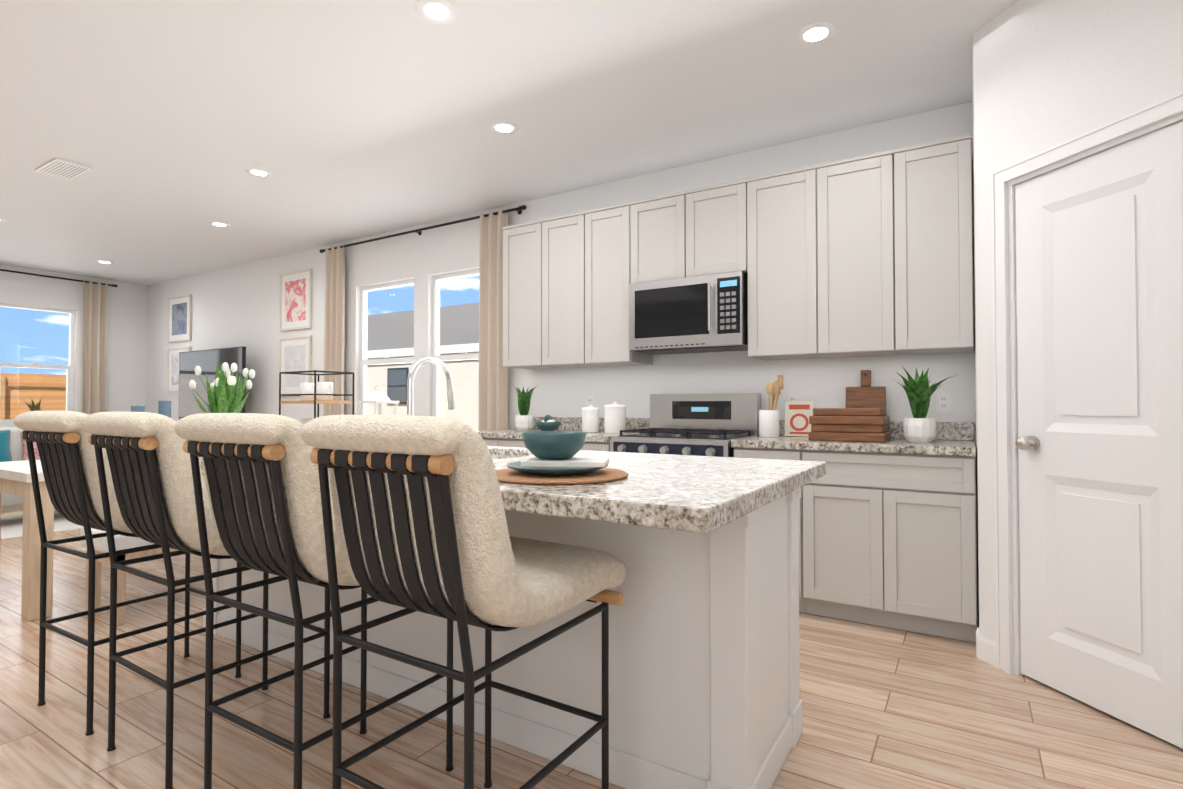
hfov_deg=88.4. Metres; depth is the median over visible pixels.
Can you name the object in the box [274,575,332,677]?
base cabinet
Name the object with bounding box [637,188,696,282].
upper cabinet
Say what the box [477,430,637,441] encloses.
countertop
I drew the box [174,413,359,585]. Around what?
seat
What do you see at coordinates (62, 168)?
ceiling vent
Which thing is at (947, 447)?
countertop
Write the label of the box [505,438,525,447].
base cabinet
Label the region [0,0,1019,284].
ceiling
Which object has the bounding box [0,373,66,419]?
fence
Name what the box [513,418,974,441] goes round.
backsplash
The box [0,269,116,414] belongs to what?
curtain
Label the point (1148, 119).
door frame
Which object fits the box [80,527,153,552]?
seat
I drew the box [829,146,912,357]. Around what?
upper cabinet
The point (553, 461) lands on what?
place setting
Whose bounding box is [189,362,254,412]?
tulips
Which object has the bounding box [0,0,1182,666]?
wall
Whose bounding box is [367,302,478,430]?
house
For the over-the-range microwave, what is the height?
0.441 m
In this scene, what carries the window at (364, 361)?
in the wall
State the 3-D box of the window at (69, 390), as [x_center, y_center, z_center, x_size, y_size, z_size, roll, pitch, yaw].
[-6.845,-0.313,7.483,0.130,1.550,0.830,-1,-1,32]
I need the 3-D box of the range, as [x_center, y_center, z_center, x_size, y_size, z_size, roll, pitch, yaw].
[0.588,0.584,3.810,0.754,1.189,0.692,-1,-1,32]
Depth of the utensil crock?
3.65 m
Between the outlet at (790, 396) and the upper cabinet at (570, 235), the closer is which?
the outlet at (790, 396)
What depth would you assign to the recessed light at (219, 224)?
5.60 m
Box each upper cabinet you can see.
[502,218,556,369]
[549,209,609,368]
[593,200,652,365]
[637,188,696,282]
[697,178,748,275]
[748,162,828,360]
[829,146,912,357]
[909,134,973,354]
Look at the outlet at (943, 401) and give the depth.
3.38 m
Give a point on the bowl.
(548, 423)
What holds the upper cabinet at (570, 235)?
attached to the wall
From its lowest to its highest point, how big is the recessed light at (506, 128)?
0.004 m
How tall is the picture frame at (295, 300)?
0.630 m
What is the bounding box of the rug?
[1,510,83,539]
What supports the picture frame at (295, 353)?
attached to the wall
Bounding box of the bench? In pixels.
[86,548,177,625]
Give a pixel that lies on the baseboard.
(986, 650)
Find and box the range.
[610,393,760,456]
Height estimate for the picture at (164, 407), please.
0.387 m
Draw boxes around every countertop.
[198,446,825,536]
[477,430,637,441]
[731,434,975,457]
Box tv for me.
[179,346,245,419]
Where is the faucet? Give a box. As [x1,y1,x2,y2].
[407,357,455,415]
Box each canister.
[582,405,597,431]
[598,402,625,432]
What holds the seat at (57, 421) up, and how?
on the frame at (81, 513)
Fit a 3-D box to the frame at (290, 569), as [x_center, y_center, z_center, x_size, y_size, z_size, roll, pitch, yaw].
[-0.748,0.629,1.742,0.480,1.030,0.616,-1,-1,32]
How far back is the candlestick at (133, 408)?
3.88 m
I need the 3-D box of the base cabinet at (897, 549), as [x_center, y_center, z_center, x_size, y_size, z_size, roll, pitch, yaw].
[1.565,0.730,3.256,0.833,0.879,0.620,-1,-1,32]
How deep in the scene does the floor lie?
2.13 m
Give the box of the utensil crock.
[759,375,782,436]
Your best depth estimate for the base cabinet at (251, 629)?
2.84 m
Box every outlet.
[586,395,593,406]
[787,393,798,400]
[936,392,950,411]
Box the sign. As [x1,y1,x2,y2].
[785,401,813,436]
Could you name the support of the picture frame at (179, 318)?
attached to the wall
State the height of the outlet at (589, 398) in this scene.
0.114 m
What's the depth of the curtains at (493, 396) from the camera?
5.08 m
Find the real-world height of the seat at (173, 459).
0.462 m
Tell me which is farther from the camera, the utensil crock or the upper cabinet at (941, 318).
the utensil crock
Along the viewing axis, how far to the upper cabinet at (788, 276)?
3.51 m
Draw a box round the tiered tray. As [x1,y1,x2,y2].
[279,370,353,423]
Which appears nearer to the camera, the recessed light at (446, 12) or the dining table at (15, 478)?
the recessed light at (446, 12)
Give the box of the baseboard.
[976,628,996,666]
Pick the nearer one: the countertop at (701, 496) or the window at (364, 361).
the countertop at (701, 496)
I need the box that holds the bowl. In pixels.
[535,415,560,430]
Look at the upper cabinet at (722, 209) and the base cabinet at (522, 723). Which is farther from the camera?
the upper cabinet at (722, 209)
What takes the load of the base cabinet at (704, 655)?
on the floor
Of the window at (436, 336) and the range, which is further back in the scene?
the window at (436, 336)
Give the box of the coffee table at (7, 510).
[1,504,54,515]
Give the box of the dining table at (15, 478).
[0,460,205,620]
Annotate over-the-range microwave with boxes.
[629,271,747,354]
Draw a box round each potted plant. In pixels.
[24,399,48,410]
[513,386,535,430]
[898,366,958,442]
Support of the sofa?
on the floor
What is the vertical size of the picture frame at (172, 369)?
0.580 m
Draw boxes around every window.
[0,303,74,427]
[360,279,413,414]
[432,269,478,423]
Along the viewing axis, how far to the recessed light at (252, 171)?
4.35 m
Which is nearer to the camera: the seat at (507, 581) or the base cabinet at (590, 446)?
the seat at (507, 581)
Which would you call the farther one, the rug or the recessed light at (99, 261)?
the recessed light at (99, 261)
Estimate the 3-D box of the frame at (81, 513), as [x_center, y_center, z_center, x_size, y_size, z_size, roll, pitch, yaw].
[-1.763,0.640,2.371,0.481,1.030,0.621,-1,-1,32]
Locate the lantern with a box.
[357,385,398,414]
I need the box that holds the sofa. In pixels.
[0,427,39,505]
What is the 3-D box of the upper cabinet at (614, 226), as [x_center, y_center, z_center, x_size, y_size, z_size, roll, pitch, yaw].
[0.194,-0.747,4.289,0.477,1.071,0.350,-1,-1,32]
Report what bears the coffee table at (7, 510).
on the rug
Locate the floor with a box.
[0,529,1182,788]
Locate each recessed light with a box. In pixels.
[96,260,113,263]
[208,222,229,226]
[245,168,272,177]
[415,0,457,24]
[489,121,518,134]
[795,22,836,45]
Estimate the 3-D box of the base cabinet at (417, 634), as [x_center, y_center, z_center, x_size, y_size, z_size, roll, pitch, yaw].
[-0.595,0.722,2.552,0.958,0.871,0.576,-1,-1,32]
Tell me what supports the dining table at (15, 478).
on the floor
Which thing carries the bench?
on the floor
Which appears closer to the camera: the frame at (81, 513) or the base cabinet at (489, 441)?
the frame at (81, 513)
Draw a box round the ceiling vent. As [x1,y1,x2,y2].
[35,158,91,179]
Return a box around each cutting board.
[845,370,885,405]
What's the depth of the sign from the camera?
3.73 m
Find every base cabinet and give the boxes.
[203,558,273,655]
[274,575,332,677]
[339,587,484,734]
[483,438,504,446]
[491,513,557,760]
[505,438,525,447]
[554,489,802,788]
[581,442,609,451]
[731,446,816,614]
[817,450,976,642]
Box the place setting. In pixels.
[496,431,628,484]
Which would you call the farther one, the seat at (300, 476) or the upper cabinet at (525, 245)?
the upper cabinet at (525, 245)
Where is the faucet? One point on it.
(451, 402)
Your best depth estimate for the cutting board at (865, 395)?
3.54 m
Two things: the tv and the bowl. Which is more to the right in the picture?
the bowl
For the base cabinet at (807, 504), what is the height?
0.879 m
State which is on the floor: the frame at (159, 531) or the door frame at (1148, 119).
the frame at (159, 531)
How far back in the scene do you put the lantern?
3.04 m
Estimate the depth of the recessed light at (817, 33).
2.72 m
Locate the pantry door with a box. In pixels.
[1015,121,1182,748]
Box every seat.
[13,411,207,533]
[80,412,229,555]
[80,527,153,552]
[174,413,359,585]
[299,415,625,626]
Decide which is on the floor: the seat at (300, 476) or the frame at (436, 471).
the frame at (436, 471)
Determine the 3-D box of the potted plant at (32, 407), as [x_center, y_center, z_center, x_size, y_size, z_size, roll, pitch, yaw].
[-6.620,0.236,7.228,0.222,0.401,0.282,-1,-1,32]
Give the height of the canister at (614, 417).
0.215 m
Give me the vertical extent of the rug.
0.013 m
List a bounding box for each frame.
[20,430,241,735]
[88,434,329,788]
[167,294,191,342]
[167,347,190,391]
[183,440,453,788]
[279,269,311,330]
[279,335,311,393]
[310,448,623,788]
[991,91,1182,675]
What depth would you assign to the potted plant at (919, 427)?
3.12 m
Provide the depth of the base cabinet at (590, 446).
3.85 m
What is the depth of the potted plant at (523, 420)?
4.52 m

